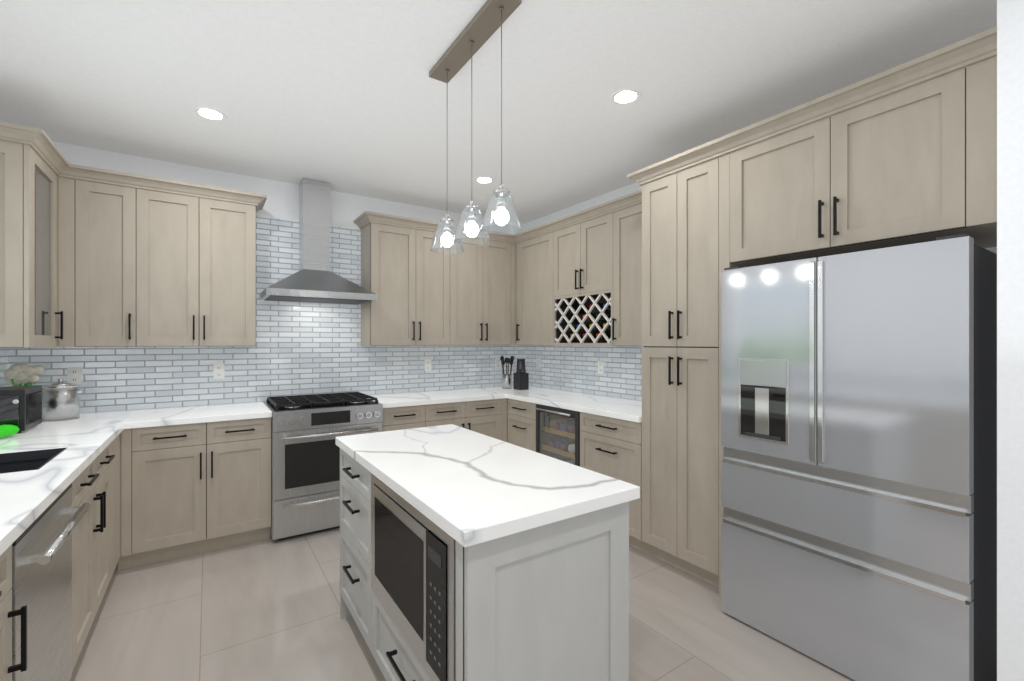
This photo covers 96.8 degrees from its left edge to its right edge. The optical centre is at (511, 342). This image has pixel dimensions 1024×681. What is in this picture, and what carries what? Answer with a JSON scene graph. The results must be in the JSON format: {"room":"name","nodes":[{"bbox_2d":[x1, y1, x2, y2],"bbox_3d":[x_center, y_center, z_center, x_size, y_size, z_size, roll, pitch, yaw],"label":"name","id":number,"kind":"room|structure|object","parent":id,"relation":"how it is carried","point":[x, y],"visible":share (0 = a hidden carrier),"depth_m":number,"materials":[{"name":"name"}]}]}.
{"room":"kitchen","nodes":[
{"label":"kitchen","id":0,"kind":"room"},
{"bbox_2d":[52,141,522,412],"bbox_3d":[-1.569,0.033,4.048,4.238,2.726,0.120,0,0,-34],"label":"wall","id":1,"kind":"structure","parent":0,"point":[282,202],"depth_m":3.69,"materials":[{"name":"paint"}]},
{"bbox_2d":[0,149,75,347],"bbox_3d":[-2.931,-0.534,2.819,0.355,1.117,0.400,0,0,-34],"label":"upper cabinet","id":2,"kind":"object","parent":1,"relation":"attached to","point":[38,192],"depth_m":2.48,"materials":[{"name":"brown wood"}]},
{"bbox_2d":[76,165,151,346],"bbox_3d":[-2.681,-0.534,3.025,0.436,1.117,0.334,0,0,-34],"label":"upper cabinet","id":3,"kind":"object","parent":1,"relation":"attached to","point":[93,257],"depth_m":2.94,"materials":[{"name":"brown wood"}]},
{"bbox_2d":[152,177,259,346],"bbox_3d":[-2.294,-0.534,3.284,0.758,1.117,0.334,0,0,-34],"label":"upper cabinet","id":4,"kind":"object","parent":1,"relation":"attached to","point":[204,236],"depth_m":3.19,"materials":[{"name":"brown wood"}]},
{"bbox_2d":[10,215,522,412],"bbox_3d":[-1.535,-0.275,3.997,3.996,1.499,0.004,0,0,-34],"label":"backsplash","id":5,"kind":"structure","parent":1,"relation":"attached to","point":[303,348],"depth_m":3.75,"materials":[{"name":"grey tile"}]},
{"bbox_2d":[67,367,81,383],"bbox_3d":[-2.938,0.221,3.052,0.072,0.116,0.009,0,0,-34],"label":"electrical outlet plate","id":6,"kind":"object","parent":5,"relation":"attached to","point":[74,375],"depth_m":3.05,"materials":[{"name":"white plastic"}]},
{"bbox_2d":[213,364,224,378],"bbox_3d":[-2.260,0.221,3.505,0.072,0.116,0.009,0,0,-34],"label":"electrical outlet plate","id":7,"kind":"object","parent":5,"relation":"attached to","point":[218,369],"depth_m":3.50,"materials":[{"name":"white plastic"}]},
{"bbox_2d":[424,359,431,370],"bbox_3d":[-0.825,0.221,4.464,0.072,0.116,0.009,0,0,-34],"label":"electrical outlet plate","id":8,"kind":"object","parent":5,"relation":"attached to","point":[427,362],"depth_m":4.46,"materials":[{"name":"white plastic"}]},
{"bbox_2d":[495,358,500,368],"bbox_3d":[-0.147,0.221,4.917,0.072,0.116,0.009,0,0,-34],"label":"electrical outlet plate","id":9,"kind":"object","parent":5,"relation":"attached to","point":[497,360],"depth_m":4.91,"materials":[{"name":"white plastic"}]},
{"bbox_2d":[260,178,376,304],"bbox_3d":[-1.564,-0.834,3.672,0.790,0.988,0.500,0,0,-34],"label":"range hood","id":10,"kind":"object","parent":1,"relation":"attached to","point":[314,279],"visible":0.98,"depth_m":3.67,"materials":[{"name":"silver metal"}]},
{"bbox_2d":[357,212,424,345],"bbox_3d":[-1.086,-0.534,4.109,0.469,1.117,0.304,0,0,-34],"label":"upper cabinet","id":11,"kind":"object","parent":1,"relation":"attached to","point":[392,247],"depth_m":3.98,"materials":[{"name":"brown wood"}]},
{"bbox_2d":[425,222,456,345],"bbox_3d":[-0.806,-0.534,4.296,0.468,1.117,0.304,0,0,-34],"label":"upper cabinet","id":12,"kind":"object","parent":1,"relation":"attached to","point":[440,267],"depth_m":4.22,"materials":[{"name":"brown wood"}]},
{"bbox_2d":[457,227,504,344],"bbox_3d":[-0.384,-0.534,4.578,0.812,1.117,0.304,0,0,-34],"label":"upper cabinet","id":13,"kind":"object","parent":1,"relation":"attached to","point":[480,268],"depth_m":4.45,"materials":[{"name":"brown wood"}]},
{"bbox_2d":[70,528,854,680],"bbox_3d":[0.514,1.426,0.932,4.238,0.060,7.618,0,0,-34],"label":"floor","id":14,"kind":"structure","parent":0,"point":[266,610],"depth_m":2.22,"materials":[{"name":"tile"}]},
{"bbox_2d":[0,554,7,680],"bbox_3d":[-1.416,0.957,0.781,0.610,0.879,0.664,0,0,-34],"label":"base cabinet","id":15,"kind":"object","parent":14,"relation":"on","point":[3,561],"depth_m":1.18,"materials":[{"name":"brown wood"}]},
{"bbox_2d":[0,479,89,680],"bbox_3d":[-1.732,0.959,1.344,0.633,0.875,0.614,0,0,-34],"label":"dishwasher","id":16,"kind":"object","parent":14,"relation":"on","point":[41,556],"depth_m":1.45,"materials":[{"name":"grey metal"}]},
{"bbox_2d":[0,446,111,649],"bbox_3d":[-2.306,0.957,2.113,0.610,0.879,0.407,0,0,-34],"label":"base cabinet","id":17,"kind":"object","parent":14,"relation":"on","point":[89,502],"depth_m":2.07,"materials":[{"name":"brown wood"}]},
{"bbox_2d":[112,426,135,574],"bbox_3d":[-2.474,0.957,2.410,0.662,0.879,0.410,0,0,-34],"label":"base cabinet","id":18,"kind":"object","parent":14,"relation":"on","point":[124,448],"depth_m":2.73,"materials":[{"name":"brown wood"}]},
{"bbox_2d":[136,418,270,566],"bbox_3d":[-2.188,0.957,3.189,0.824,0.879,0.608,0,0,-34],"label":"base cabinet","id":19,"kind":"object","parent":14,"relation":"on","point":[203,487],"depth_m":2.95,"materials":[{"name":"brown wood"}]},
{"bbox_2d":[0,410,135,557],"bbox_3d":[-1.921,0.514,1.556,0.632,0.075,3.621,0,0,-34],"label":"countertop","id":20,"kind":"structure","parent":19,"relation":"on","point":[25,495],"depth_m":1.87,"materials":[{"name":"white stone"}]},
{"bbox_2d":[0,425,19,437],"bbox_3d":[-2.557,0.442,2.228,0.185,0.064,0.163,0,0,-34],"label":"cloth","id":21,"kind":"object","parent":20,"relation":"on","point":[7,430],"visible":0.94,"depth_m":2.26,"materials":[{"name":"green fabric"}]},
{"bbox_2d":[0,385,41,432],"bbox_3d":[-2.725,0.360,2.440,0.228,0.230,0.314,0,0,-34],"label":"appliance","id":22,"kind":"object","parent":20,"relation":"on","point":[21,407],"visible":0.94,"depth_m":2.38,"materials":[{"name":"black plastic"}]},
{"bbox_2d":[4,364,44,385],"bbox_3d":[-2.975,0.301,2.775,0.169,0.348,0.134,0,0,-34],"label":"flower bouquet","id":23,"kind":"object","parent":20,"relation":"on","point":[21,374],"visible":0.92,"depth_m":2.75,"materials":[{"name":"white plant"}]},
{"bbox_2d":[42,379,82,421],"bbox_3d":[-2.809,0.350,2.825,0.200,0.250,0.182,0,0,-34],"label":"pot","id":24,"kind":"object","parent":20,"relation":"on","point":[60,400],"visible":0.85,"depth_m":2.77,"materials":[{"name":"silver metal"}]},
{"bbox_2d":[124,402,271,429],"bbox_3d":[-2.163,0.496,3.192,0.784,0.040,0.631,0,0,-34],"label":"countertop","id":25,"kind":"structure","parent":19,"relation":"on","point":[174,416],"depth_m":3.05,"materials":[{"name":"white stone"}]},
{"bbox_2d":[263,392,382,540],"bbox_3d":[-1.495,0.916,3.586,0.762,0.960,0.721,0,0,-34],"label":"range","id":26,"kind":"object","parent":14,"relation":"on","point":[306,430],"visible":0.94,"depth_m":3.27,"materials":[{"name":"silver metal"}]},
{"bbox_2d":[382,407,415,431],"bbox_3d":[-1.023,0.956,3.968,0.443,0.879,0.608,0,0,-34],"label":"base cabinet","id":27,"kind":"object","parent":14,"relation":"on","point":[394,418],"depth_m":3.67,"materials":[{"name":"brown wood"}]},
{"bbox_2d":[416,399,499,439],"bbox_3d":[-0.570,0.956,4.267,0.905,0.879,0.614,0,0,-34],"label":"base cabinet","id":28,"kind":"object","parent":14,"relation":"on","point":[482,416],"depth_m":4.02,"materials":[{"name":"brown wood"}]},
{"bbox_2d":[336,444,628,680],"bbox_3d":[-0.256,0.956,1.902,0.644,0.880,1.366,0,0,-34],"label":"kitchen island","id":29,"kind":"object","parent":14,"relation":"on","point":[467,555],"depth_m":1.40,"materials":[{"name":"grey paint"}]},
{"bbox_2d":[336,424,639,547],"bbox_3d":[-0.235,0.496,1.903,0.654,0.040,1.396,0,0,-34],"label":"island countertop","id":30,"kind":"structure","parent":29,"relation":"on","point":[483,489],"depth_m":1.56,"materials":[{"name":"white stone"}]},
{"bbox_2d":[500,395,571,463],"bbox_3d":[0.317,0.956,4.213,0.667,0.879,0.514,0,0,-34],"label":"base cabinet","id":31,"kind":"object","parent":14,"relation":"on","point":[547,431],"depth_m":3.90,"materials":[{"name":"brown wood"}]},
{"bbox_2d":[368,388,503,406],"bbox_3d":[-0.713,0.495,4.162,1.174,0.040,0.630,0,0,-34],"label":"countertop","id":32,"kind":"structure","parent":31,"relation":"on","point":[410,399],"depth_m":4.03,"materials":[{"name":"white stone"}]},
{"bbox_2d":[572,411,639,549],"bbox_3d":[0.911,0.956,3.368,0.619,0.879,0.628,0,0,-34],"label":"base cabinet","id":33,"kind":"object","parent":14,"relation":"on","point":[608,447],"depth_m":3.16,"materials":[{"name":"brown wood"}]},
{"bbox_2d":[480,387,639,422],"bbox_3d":[0.471,0.495,4.015,0.631,0.040,2.191,0,0,-34],"label":"countertop","id":34,"kind":"structure","parent":33,"relation":"on","point":[610,407],"depth_m":3.68,"materials":[{"name":"white stone"}]},
{"bbox_2d":[500,356,513,388],"bbox_3d":[-0.051,0.305,4.731,0.151,0.341,0.143,0,0,-34],"label":"utensil holder","id":35,"kind":"object","parent":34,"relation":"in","point":[506,381],"visible":1,"depth_m":4.70,"materials":[{"name":"silver metal"}]},
{"bbox_2d":[513,359,528,389],"bbox_3d":[0.092,0.320,4.630,0.110,0.310,0.120,0,0,-34],"label":"knife block","id":36,"kind":"object","parent":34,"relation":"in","point":[520,378],"visible":1,"depth_m":4.59,"materials":[{"name":"black plastic"}]},
{"bbox_2d":[640,152,731,597],"bbox_3d":[1.257,0.185,2.860,0.609,2.420,0.599,0,0,-34],"label":"tall cabinet","id":37,"kind":"object","parent":14,"relation":"on","point":[687,213],"depth_m":2.67,"materials":[{"name":"brown wood"}]},
{"bbox_2d":[721,233,996,680],"bbox_3d":[1.626,0.506,2.158,0.726,1.780,0.920,0,0,-34],"label":"refrigerator","id":38,"kind":"object","parent":14,"relation":"on","point":[859,461],"visible":1,"depth_m":1.82,"materials":[{"name":"stainless steel"},{"name":"black plastic"}]},
{"bbox_2d":[0,0,996,223],"bbox_3d":[0.514,-1.360,0.932,4.238,0.060,7.618,0,0,-34],"label":"ceiling","id":39,"kind":"structure","parent":0,"point":[347,96],"depth_m":2.29,"materials":[{"name":"paint"}]},
{"bbox_2d":[193,107,226,121],"bbox_3d":[-1.754,-1.327,2.641,0.163,0.005,0.163,0,0,17],"label":"recessed light","id":40,"kind":"object","parent":39,"relation":"in","point":[207,114],"depth_m":2.64,"materials":[{"name":"white plastic"}]},
{"bbox_2d":[429,0,521,253],"bbox_3d":[-0.181,-0.884,1.980,0.164,0.890,0.667,0,0,-34],"label":"pendant light","id":41,"kind":"object","parent":39,"relation":"hanging from","point":[488,20],"visible":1,"depth_m":1.94,"materials":[{"name":"clear glass"}]},
{"bbox_2d":[474,176,493,183],"bbox_3d":[-0.225,-1.327,3.711,0.163,0.005,0.163,0,0,17],"label":"recessed light","id":42,"kind":"object","parent":39,"relation":"in","point":[483,179],"depth_m":3.71,"materials":[{"name":"white plastic"}]},
{"bbox_2d":[610,88,640,104],"bbox_3d":[0.615,-1.327,2.456,0.163,0.005,0.163,0,0,17],"label":"recessed light","id":43,"kind":"object","parent":39,"relation":"in","point":[627,97],"depth_m":2.45,"materials":[{"name":"white plastic"}]},
{"bbox_2d":[523,0,1023,680],"bbox_3d":[1.916,0.033,1.869,0.864,2.726,7.378,0,0,-34],"label":"wall","id":44,"kind":"structure","parent":0,"point":[1009,250],"depth_m":1.50,"materials":[{"name":"paint"}]},
{"bbox_2d":[513,226,584,345],"bbox_3d":[0.324,-0.500,4.477,0.363,1.048,0.691,0,0,-34],"label":"upper cabinet","id":45,"kind":"object","parent":44,"relation":"attached to","point":[540,317],"depth_m":4.33,"materials":[{"name":"brown wood"}]},
{"bbox_2d":[523,345,642,400],"bbox_3d":[0.733,0.239,4.197,0.004,0.471,2.184,0,0,-34],"label":"backsplash","id":46,"kind":"structure","parent":44,"relation":"attached to","point":[569,368],"depth_m":4.23,"materials":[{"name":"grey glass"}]},
{"bbox_2d":[536,358,540,368],"bbox_3d":[0.282,0.221,4.860,0.009,0.116,0.072,0,0,-34],"label":"electrical outlet plate","id":47,"kind":"object","parent":46,"relation":"attached to","point":[538,360],"depth_m":4.85,"materials":[{"name":"white plastic"}]},
{"bbox_2d":[598,361,603,373],"bbox_3d":[0.799,0.221,4.087,0.009,0.116,0.072,0,0,-34],"label":"electrical outlet plate","id":48,"kind":"object","parent":46,"relation":"attached to","point":[600,363],"depth_m":4.08,"materials":[{"name":"white plastic"}]},
{"bbox_2d":[557,210,612,297],"bbox_3d":[0.710,-0.722,3.951,0.305,0.605,0.746,0,0,-34],"label":"upper cabinet","id":49,"kind":"object","parent":44,"relation":"attached to","point":[574,279],"depth_m":3.82,"materials":[{"name":"brown wood"}]},
{"bbox_2d":[605,198,641,345],"bbox_3d":[1.048,-0.500,3.445,0.305,1.048,0.605,0,0,-34],"label":"upper cabinet","id":50,"kind":"object","parent":44,"relation":"attached to","point":[623,304],"depth_m":3.46,"materials":[{"name":"brown wood"}]},
{"bbox_2d":[732,55,996,266],"bbox_3d":[1.704,-0.728,2.191,0.609,0.594,1.014,0,0,-34],"label":"upper cabinet","id":51,"kind":"object","parent":44,"relation":"attached to","point":[914,165],"depth_m":1.91,"materials":[{"name":"brown wood"}]},
{"bbox_3d":[-1.198,0.033,-0.213,0.120,2.726,7.378,0,0,-34],"label":"wall","id":52,"kind":"structure","parent":0,"visible":0},
{"bbox_2d":[0,348,9,386],"bbox_3d":[-2.173,0.239,1.358,0.004,0.471,3.674,0,0,-34],"label":"backsplash","id":53,"kind":"structure","parent":52,"relation":"attached to","point":[4,359],"depth_m":2.81,"materials":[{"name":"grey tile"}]}
]}

